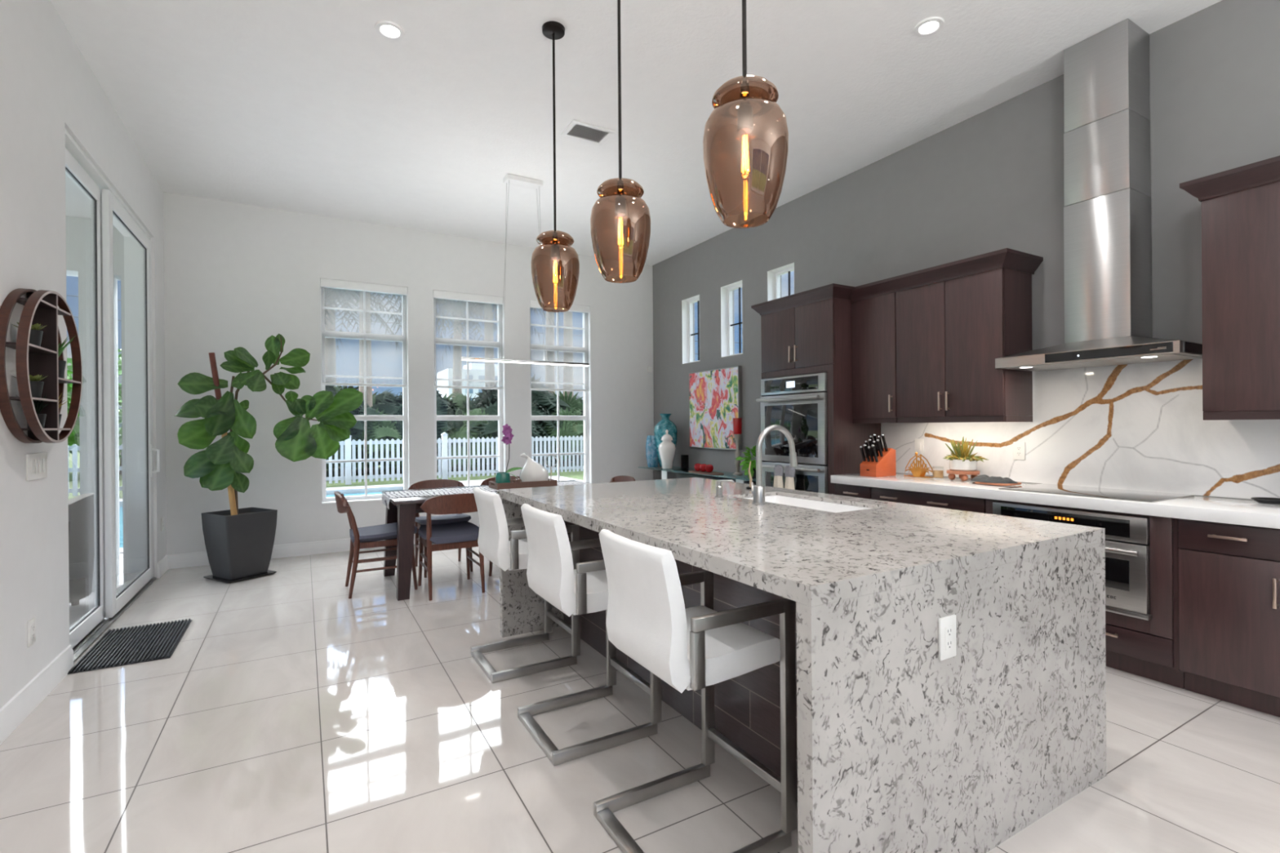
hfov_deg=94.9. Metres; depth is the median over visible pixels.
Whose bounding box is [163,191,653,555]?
wall
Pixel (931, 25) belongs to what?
recessed light
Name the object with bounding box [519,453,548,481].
vase
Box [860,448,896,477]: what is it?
knife block
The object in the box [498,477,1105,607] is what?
island countertop
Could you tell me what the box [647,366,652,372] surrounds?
sensor
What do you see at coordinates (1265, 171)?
crown molding
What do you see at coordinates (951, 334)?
upper cabinet
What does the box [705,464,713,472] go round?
apple
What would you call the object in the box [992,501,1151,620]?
oven
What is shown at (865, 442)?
kitchen knife
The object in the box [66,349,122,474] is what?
tree
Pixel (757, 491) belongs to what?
kitchen faucet
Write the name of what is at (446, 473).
picket fence
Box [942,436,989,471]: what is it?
succulent bowl
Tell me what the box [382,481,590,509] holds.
table runner
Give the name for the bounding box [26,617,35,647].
wall outlet
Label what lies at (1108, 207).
range hood
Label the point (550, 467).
ring ornament
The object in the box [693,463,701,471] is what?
apple
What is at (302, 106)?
ceiling
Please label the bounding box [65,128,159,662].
door
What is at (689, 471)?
serving plate
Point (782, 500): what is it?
sink
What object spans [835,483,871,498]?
drawer
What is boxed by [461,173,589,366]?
linear pendant light
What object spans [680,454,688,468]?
storage box
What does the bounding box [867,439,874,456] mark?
kitchen knife
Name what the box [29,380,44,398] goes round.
pot
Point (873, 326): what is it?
upper cabinet
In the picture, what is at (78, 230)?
beam
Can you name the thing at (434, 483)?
dining chair
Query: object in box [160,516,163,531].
wall outlet
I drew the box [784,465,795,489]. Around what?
hand towel
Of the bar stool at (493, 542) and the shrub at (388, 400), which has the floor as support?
the bar stool at (493, 542)
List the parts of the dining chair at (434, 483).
leg, leg, backrest, seat, leg, leg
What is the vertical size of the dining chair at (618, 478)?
0.805 m
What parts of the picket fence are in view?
picket panel, picket panel, picket panel, post, picket panel, post, picket panel, picket panel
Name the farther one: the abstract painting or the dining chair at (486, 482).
the abstract painting
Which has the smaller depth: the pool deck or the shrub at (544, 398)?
the pool deck
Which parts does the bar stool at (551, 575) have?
backrest, seat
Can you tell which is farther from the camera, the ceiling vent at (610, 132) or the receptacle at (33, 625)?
the ceiling vent at (610, 132)
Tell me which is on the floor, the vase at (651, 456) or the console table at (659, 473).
the console table at (659, 473)
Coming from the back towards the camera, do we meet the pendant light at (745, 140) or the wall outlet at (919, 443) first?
the wall outlet at (919, 443)
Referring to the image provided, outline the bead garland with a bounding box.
[512,478,521,482]
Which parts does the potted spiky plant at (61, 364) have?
pot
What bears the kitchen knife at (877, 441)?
in the knife block
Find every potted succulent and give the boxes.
[11,321,45,346]
[13,374,48,398]
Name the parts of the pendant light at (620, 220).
rod, lamp shade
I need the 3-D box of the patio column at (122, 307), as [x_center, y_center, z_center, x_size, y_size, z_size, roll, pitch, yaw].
[-4.712,0.050,5.453,0.099,2.860,0.250,0,0,-30]
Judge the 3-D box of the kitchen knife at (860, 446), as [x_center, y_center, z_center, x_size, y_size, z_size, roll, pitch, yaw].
[1.727,0.209,4.549,0.062,0.124,0.024,0,0,-30]
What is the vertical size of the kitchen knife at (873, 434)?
0.138 m
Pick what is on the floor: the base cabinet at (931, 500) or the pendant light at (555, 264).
the base cabinet at (931, 500)
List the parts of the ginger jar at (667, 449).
lid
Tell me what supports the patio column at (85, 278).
on the pool deck
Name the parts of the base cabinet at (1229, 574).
handle, drawer, handle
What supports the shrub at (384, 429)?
on the lawn
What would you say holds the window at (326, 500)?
in the wall at (236, 275)
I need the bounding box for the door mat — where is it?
[67,618,191,674]
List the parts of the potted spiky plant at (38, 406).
pot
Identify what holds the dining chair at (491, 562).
on the floor
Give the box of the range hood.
[995,18,1202,371]
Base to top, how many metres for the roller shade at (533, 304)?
1.117 m
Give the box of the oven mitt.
[970,474,1017,483]
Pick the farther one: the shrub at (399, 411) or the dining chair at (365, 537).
the shrub at (399, 411)
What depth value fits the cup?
6.27 m
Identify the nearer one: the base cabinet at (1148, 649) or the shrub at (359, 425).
the base cabinet at (1148, 649)
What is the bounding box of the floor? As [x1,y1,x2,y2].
[0,543,1279,852]
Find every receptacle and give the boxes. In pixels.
[31,623,35,639]
[945,625,953,650]
[1016,445,1021,456]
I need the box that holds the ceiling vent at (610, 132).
[560,119,614,146]
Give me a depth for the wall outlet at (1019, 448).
3.98 m
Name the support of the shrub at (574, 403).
on the lawn
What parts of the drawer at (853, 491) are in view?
handle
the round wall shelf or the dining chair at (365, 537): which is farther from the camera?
the dining chair at (365, 537)
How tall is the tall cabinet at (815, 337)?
2.330 m
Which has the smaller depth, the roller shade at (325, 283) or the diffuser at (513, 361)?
the diffuser at (513, 361)
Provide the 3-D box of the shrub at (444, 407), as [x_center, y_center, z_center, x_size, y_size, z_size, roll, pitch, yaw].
[-6.511,0.213,19.403,2.951,2.640,3.121,0,0,42]
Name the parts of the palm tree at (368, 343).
crown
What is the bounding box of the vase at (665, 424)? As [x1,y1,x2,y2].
[653,413,677,467]
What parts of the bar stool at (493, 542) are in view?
backrest, seat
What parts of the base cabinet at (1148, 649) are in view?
frame, handle, drawer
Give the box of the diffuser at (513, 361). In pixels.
[462,359,588,366]
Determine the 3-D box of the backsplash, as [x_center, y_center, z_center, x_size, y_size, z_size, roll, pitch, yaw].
[2.952,-0.026,3.354,0.017,0.801,3.677,0,0,-30]
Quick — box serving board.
[974,481,1021,485]
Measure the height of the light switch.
0.124 m
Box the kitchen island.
[498,477,1106,852]
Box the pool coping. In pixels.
[119,484,403,553]
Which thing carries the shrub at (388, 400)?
on the lawn
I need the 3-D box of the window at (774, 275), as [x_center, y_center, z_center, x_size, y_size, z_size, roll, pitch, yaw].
[1.502,-1.218,6.033,0.149,0.820,0.390,0,0,-30]
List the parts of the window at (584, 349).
sash rail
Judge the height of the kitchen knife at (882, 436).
0.138 m
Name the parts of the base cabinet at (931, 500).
handle, handle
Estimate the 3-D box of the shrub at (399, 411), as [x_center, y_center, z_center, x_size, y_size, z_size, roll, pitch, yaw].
[-7.423,0.338,18.799,2.988,2.407,2.962,0,0,18]
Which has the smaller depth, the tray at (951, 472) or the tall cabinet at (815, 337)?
the tray at (951, 472)
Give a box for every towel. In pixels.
[773,464,783,488]
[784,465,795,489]
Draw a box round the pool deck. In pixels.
[69,475,583,627]
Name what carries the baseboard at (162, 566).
attached to the wall at (48, 87)
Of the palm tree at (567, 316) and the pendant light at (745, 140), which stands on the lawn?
the palm tree at (567, 316)
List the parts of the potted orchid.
pot, stem, flower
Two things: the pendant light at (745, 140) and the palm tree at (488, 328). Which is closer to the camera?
the pendant light at (745, 140)
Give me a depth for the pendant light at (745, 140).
1.79 m
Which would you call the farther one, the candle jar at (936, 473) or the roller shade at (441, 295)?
the roller shade at (441, 295)
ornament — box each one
[544,454,557,479]
[746,461,751,488]
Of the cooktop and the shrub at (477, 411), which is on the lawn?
the shrub at (477, 411)
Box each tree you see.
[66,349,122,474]
[67,392,79,456]
[173,333,363,583]
[324,288,401,468]
[324,288,446,473]
[391,298,497,396]
[435,300,560,464]
[545,311,555,395]
[563,311,573,462]
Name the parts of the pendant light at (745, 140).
rod, lamp shade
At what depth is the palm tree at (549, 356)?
25.26 m
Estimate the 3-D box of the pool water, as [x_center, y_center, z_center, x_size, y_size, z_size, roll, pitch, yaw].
[-7.872,1.645,9.716,8.400,0.110,6.100,0,0,-30]
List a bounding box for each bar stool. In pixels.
[471,487,580,683]
[517,503,662,765]
[593,528,796,852]
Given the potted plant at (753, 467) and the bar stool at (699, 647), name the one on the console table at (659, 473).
the potted plant at (753, 467)
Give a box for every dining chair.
[333,491,417,599]
[408,479,473,577]
[417,493,484,600]
[480,475,519,485]
[488,560,492,576]
[609,475,635,482]
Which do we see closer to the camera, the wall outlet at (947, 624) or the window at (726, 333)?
the wall outlet at (947, 624)
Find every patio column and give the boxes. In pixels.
[78,271,119,591]
[120,274,126,583]
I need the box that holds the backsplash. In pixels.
[880,358,1279,499]
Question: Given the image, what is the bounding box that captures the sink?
[744,495,871,512]
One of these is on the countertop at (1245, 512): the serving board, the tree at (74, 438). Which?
the serving board
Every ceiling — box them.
[50,0,1222,265]
[65,173,91,218]
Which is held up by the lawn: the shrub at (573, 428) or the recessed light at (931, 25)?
the shrub at (573, 428)
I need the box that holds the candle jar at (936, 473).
[933,470,943,478]
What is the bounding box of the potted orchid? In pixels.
[493,423,523,483]
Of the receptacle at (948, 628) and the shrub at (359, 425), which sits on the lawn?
the shrub at (359, 425)
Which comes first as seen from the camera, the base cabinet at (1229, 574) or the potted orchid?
the base cabinet at (1229, 574)
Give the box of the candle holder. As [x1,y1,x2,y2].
[733,417,742,475]
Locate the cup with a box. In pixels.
[733,417,742,434]
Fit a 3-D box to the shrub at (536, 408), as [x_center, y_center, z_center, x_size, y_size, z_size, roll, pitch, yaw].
[-3.814,0.197,20.632,2.937,2.627,3.105,0,0,20]
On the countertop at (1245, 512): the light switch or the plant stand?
the plant stand
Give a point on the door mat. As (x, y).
(132, 645)
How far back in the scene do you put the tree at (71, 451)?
19.64 m
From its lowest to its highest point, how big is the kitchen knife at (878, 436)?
0.124 m
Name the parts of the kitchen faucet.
lever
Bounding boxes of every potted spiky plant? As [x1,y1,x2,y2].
[17,394,48,428]
[57,334,76,377]
[58,393,66,428]
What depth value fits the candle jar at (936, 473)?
4.31 m
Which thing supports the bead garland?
in the wooden tray at (492, 484)
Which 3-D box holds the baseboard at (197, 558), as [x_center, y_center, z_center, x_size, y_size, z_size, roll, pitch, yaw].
[-2.119,1.252,6.842,5.360,0.132,0.016,0,0,-30]
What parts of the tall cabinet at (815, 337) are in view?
door, handle, handle, frame, door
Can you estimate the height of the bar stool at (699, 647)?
0.964 m
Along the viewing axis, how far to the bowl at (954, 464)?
4.07 m
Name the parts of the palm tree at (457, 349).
crown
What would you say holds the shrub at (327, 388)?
on the lawn
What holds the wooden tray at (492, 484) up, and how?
on the table runner
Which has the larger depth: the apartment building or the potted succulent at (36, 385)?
the apartment building
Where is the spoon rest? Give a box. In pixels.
[1250,497,1279,504]
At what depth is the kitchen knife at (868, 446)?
4.48 m
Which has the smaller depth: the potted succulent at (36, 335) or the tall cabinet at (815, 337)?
the potted succulent at (36, 335)
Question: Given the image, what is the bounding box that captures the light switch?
[26,452,47,480]
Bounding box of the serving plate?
[688,470,724,475]
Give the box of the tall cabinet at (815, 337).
[760,297,880,494]
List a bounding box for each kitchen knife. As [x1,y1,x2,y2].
[859,445,866,461]
[862,444,870,462]
[864,440,870,456]
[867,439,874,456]
[867,445,874,462]
[871,444,878,462]
[872,433,878,450]
[872,440,879,456]
[875,439,883,457]
[877,435,884,451]
[880,433,888,451]
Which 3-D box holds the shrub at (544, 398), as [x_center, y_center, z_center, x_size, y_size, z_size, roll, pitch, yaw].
[-4.377,-0.303,22.887,4.296,3.634,4.063,0,0,41]
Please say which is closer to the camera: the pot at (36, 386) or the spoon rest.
the pot at (36, 386)
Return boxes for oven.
[755,372,827,493]
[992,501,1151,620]
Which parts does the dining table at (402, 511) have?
leg, leg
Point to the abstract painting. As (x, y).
(715, 395)
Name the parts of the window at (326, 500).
sill, sash rail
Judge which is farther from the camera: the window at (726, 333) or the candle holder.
the window at (726, 333)
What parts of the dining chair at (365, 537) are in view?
backrest, leg, leg, seat rail, seat, leg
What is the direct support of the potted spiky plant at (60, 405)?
on the round wall shelf
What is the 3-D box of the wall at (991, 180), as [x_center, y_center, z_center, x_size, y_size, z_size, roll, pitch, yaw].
[2.938,-0.487,3.592,0.200,3.540,10.700,0,0,-30]
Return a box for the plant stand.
[946,469,979,480]
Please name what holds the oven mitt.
on the serving board
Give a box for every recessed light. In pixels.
[374,20,404,39]
[913,16,944,36]
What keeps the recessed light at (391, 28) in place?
in the ceiling at (302, 106)
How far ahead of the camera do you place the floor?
2.35 m
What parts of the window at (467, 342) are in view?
sash rail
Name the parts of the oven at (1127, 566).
panel glass, control panel, door glass, door handle, oven door, vent trim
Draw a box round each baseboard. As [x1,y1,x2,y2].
[0,644,73,744]
[157,555,168,577]
[167,526,479,568]
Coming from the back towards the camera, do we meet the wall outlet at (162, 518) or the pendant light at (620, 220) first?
the wall outlet at (162, 518)
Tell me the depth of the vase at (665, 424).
7.43 m
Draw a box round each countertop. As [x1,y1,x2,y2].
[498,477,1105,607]
[831,472,1279,528]
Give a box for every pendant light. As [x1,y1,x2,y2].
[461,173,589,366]
[530,21,579,312]
[590,0,650,283]
[702,0,788,228]
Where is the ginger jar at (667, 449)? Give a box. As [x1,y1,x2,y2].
[658,430,675,468]
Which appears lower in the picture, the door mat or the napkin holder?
the door mat
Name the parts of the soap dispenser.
spout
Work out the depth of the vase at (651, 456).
7.48 m
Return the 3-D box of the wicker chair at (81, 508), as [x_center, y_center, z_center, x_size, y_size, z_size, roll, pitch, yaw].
[-4.735,1.011,4.565,0.780,0.940,0.900,0,0,-30]
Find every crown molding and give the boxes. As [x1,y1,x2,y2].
[751,248,1043,315]
[1179,155,1279,202]
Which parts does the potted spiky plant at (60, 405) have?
pot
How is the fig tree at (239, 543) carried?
on the floor
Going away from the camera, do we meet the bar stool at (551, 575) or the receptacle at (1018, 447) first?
the bar stool at (551, 575)
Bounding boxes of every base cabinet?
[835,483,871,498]
[871,487,986,513]
[986,498,1184,688]
[1177,518,1279,717]
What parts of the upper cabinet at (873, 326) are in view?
light rail, handle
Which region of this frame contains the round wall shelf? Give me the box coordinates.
[0,288,82,443]
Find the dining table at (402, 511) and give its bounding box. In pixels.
[381,480,592,600]
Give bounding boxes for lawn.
[68,451,583,500]
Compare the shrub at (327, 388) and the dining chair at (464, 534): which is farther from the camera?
the shrub at (327, 388)
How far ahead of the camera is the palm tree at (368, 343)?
19.06 m
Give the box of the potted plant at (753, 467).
[734,445,755,479]
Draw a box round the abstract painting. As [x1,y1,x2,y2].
[688,365,742,449]
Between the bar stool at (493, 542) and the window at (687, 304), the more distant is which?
the window at (687, 304)
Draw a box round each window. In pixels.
[320,287,408,505]
[433,298,502,485]
[529,307,588,482]
[681,294,699,364]
[720,280,742,357]
[767,262,794,301]
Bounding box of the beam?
[66,215,124,280]
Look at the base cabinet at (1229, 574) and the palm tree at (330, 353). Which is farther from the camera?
the palm tree at (330, 353)
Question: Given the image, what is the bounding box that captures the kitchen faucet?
[751,424,797,505]
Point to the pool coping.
(370, 489)
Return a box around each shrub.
[324,377,337,395]
[325,400,387,476]
[326,429,361,469]
[328,382,384,470]
[332,406,403,475]
[372,387,402,470]
[385,402,447,466]
[394,387,447,405]
[436,395,477,471]
[436,406,497,471]
[438,390,477,414]
[449,391,548,463]
[462,382,497,466]
[531,373,570,415]
[531,398,571,462]
[533,406,583,466]
[546,387,583,462]
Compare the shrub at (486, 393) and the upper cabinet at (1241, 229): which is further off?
the shrub at (486, 393)
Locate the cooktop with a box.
[997,483,1194,502]
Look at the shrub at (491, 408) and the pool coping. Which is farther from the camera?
the shrub at (491, 408)
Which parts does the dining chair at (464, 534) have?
leg, leg, seat, backrest, seat rail, leg, leg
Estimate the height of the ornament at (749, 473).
0.170 m
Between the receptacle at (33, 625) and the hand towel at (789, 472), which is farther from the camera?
the hand towel at (789, 472)
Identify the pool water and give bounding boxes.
[119,491,381,547]
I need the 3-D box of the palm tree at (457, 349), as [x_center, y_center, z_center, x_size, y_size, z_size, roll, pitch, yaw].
[-7.467,-2.065,24.591,5.445,7.199,5.195,0,0,-6]
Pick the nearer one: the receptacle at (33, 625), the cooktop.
the receptacle at (33, 625)
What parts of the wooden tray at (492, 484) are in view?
handle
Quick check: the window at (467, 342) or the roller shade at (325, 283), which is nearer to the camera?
the roller shade at (325, 283)
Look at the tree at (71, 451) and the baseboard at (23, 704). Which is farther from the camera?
the tree at (71, 451)
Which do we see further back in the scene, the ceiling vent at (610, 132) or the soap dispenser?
the ceiling vent at (610, 132)
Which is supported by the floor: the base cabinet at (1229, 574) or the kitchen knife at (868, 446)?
the base cabinet at (1229, 574)
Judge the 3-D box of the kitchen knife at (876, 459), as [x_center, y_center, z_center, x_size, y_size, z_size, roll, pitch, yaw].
[1.780,0.202,4.451,0.067,0.138,0.024,0,0,-30]
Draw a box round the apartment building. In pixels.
[436,363,497,400]
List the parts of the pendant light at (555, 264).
rod, lamp shade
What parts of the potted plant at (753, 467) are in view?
pot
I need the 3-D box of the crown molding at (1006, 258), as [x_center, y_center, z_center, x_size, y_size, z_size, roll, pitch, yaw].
[1.842,-1.065,4.645,0.641,0.110,2.157,0,0,-30]
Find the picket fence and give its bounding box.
[67,432,583,496]
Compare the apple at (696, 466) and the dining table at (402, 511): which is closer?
the dining table at (402, 511)
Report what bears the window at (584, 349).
in the wall at (236, 275)
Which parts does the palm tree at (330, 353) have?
crown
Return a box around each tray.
[488,478,557,489]
[946,469,979,475]
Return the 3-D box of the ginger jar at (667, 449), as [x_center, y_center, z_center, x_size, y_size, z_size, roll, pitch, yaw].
[0.338,0.280,7.308,0.216,0.483,0.216,0,0,-30]
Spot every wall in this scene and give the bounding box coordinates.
[0,0,166,708]
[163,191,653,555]
[652,0,1279,499]
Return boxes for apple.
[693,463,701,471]
[699,463,706,471]
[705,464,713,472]
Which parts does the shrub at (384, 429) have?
stem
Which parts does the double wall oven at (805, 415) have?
door handle, door handle, panel glass, door glass, door glass, oven door, control panel, oven door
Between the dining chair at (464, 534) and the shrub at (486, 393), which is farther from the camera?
the shrub at (486, 393)
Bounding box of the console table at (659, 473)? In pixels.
[641,466,755,484]
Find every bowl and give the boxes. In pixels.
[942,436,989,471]
[949,459,977,471]
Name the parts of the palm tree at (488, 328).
crown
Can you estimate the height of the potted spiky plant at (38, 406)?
0.165 m
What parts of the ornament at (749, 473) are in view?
stem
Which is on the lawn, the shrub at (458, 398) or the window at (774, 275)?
the shrub at (458, 398)
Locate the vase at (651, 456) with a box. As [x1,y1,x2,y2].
[645,435,658,467]
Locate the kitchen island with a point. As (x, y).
(900, 748)
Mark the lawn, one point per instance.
(579, 475)
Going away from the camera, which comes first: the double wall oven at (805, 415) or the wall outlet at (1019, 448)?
the wall outlet at (1019, 448)
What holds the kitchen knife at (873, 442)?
in the knife block
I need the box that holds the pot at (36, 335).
[29,328,43,346]
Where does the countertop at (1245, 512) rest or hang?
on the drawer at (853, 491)
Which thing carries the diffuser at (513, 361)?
attached to the linear pendant light at (509, 179)
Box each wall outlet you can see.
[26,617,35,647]
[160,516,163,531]
[915,439,924,453]
[938,613,956,660]
[1013,441,1025,459]
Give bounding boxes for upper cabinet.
[851,292,897,423]
[895,267,1032,422]
[1201,181,1279,420]
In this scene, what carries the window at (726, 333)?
in the wall at (991, 180)
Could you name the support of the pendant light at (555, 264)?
hanging from the ceiling at (302, 106)
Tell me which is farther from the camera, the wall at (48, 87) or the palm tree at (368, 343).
the palm tree at (368, 343)
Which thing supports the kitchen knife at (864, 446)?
in the knife block
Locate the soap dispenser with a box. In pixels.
[715,480,734,497]
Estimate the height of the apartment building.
15.900 m
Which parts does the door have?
sliding panel, sliding panel, handle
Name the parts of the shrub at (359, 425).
stem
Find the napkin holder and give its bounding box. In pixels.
[903,452,933,478]
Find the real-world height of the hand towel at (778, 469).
0.344 m
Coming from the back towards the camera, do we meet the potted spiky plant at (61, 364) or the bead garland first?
the bead garland
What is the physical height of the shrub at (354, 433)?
2.330 m
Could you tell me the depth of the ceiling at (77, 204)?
4.87 m
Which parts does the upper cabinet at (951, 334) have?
door, handle, handle, light rail, door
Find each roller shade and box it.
[320,278,407,386]
[433,289,502,389]
[529,300,590,391]
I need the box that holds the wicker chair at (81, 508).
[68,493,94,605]
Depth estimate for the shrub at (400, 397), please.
20.68 m

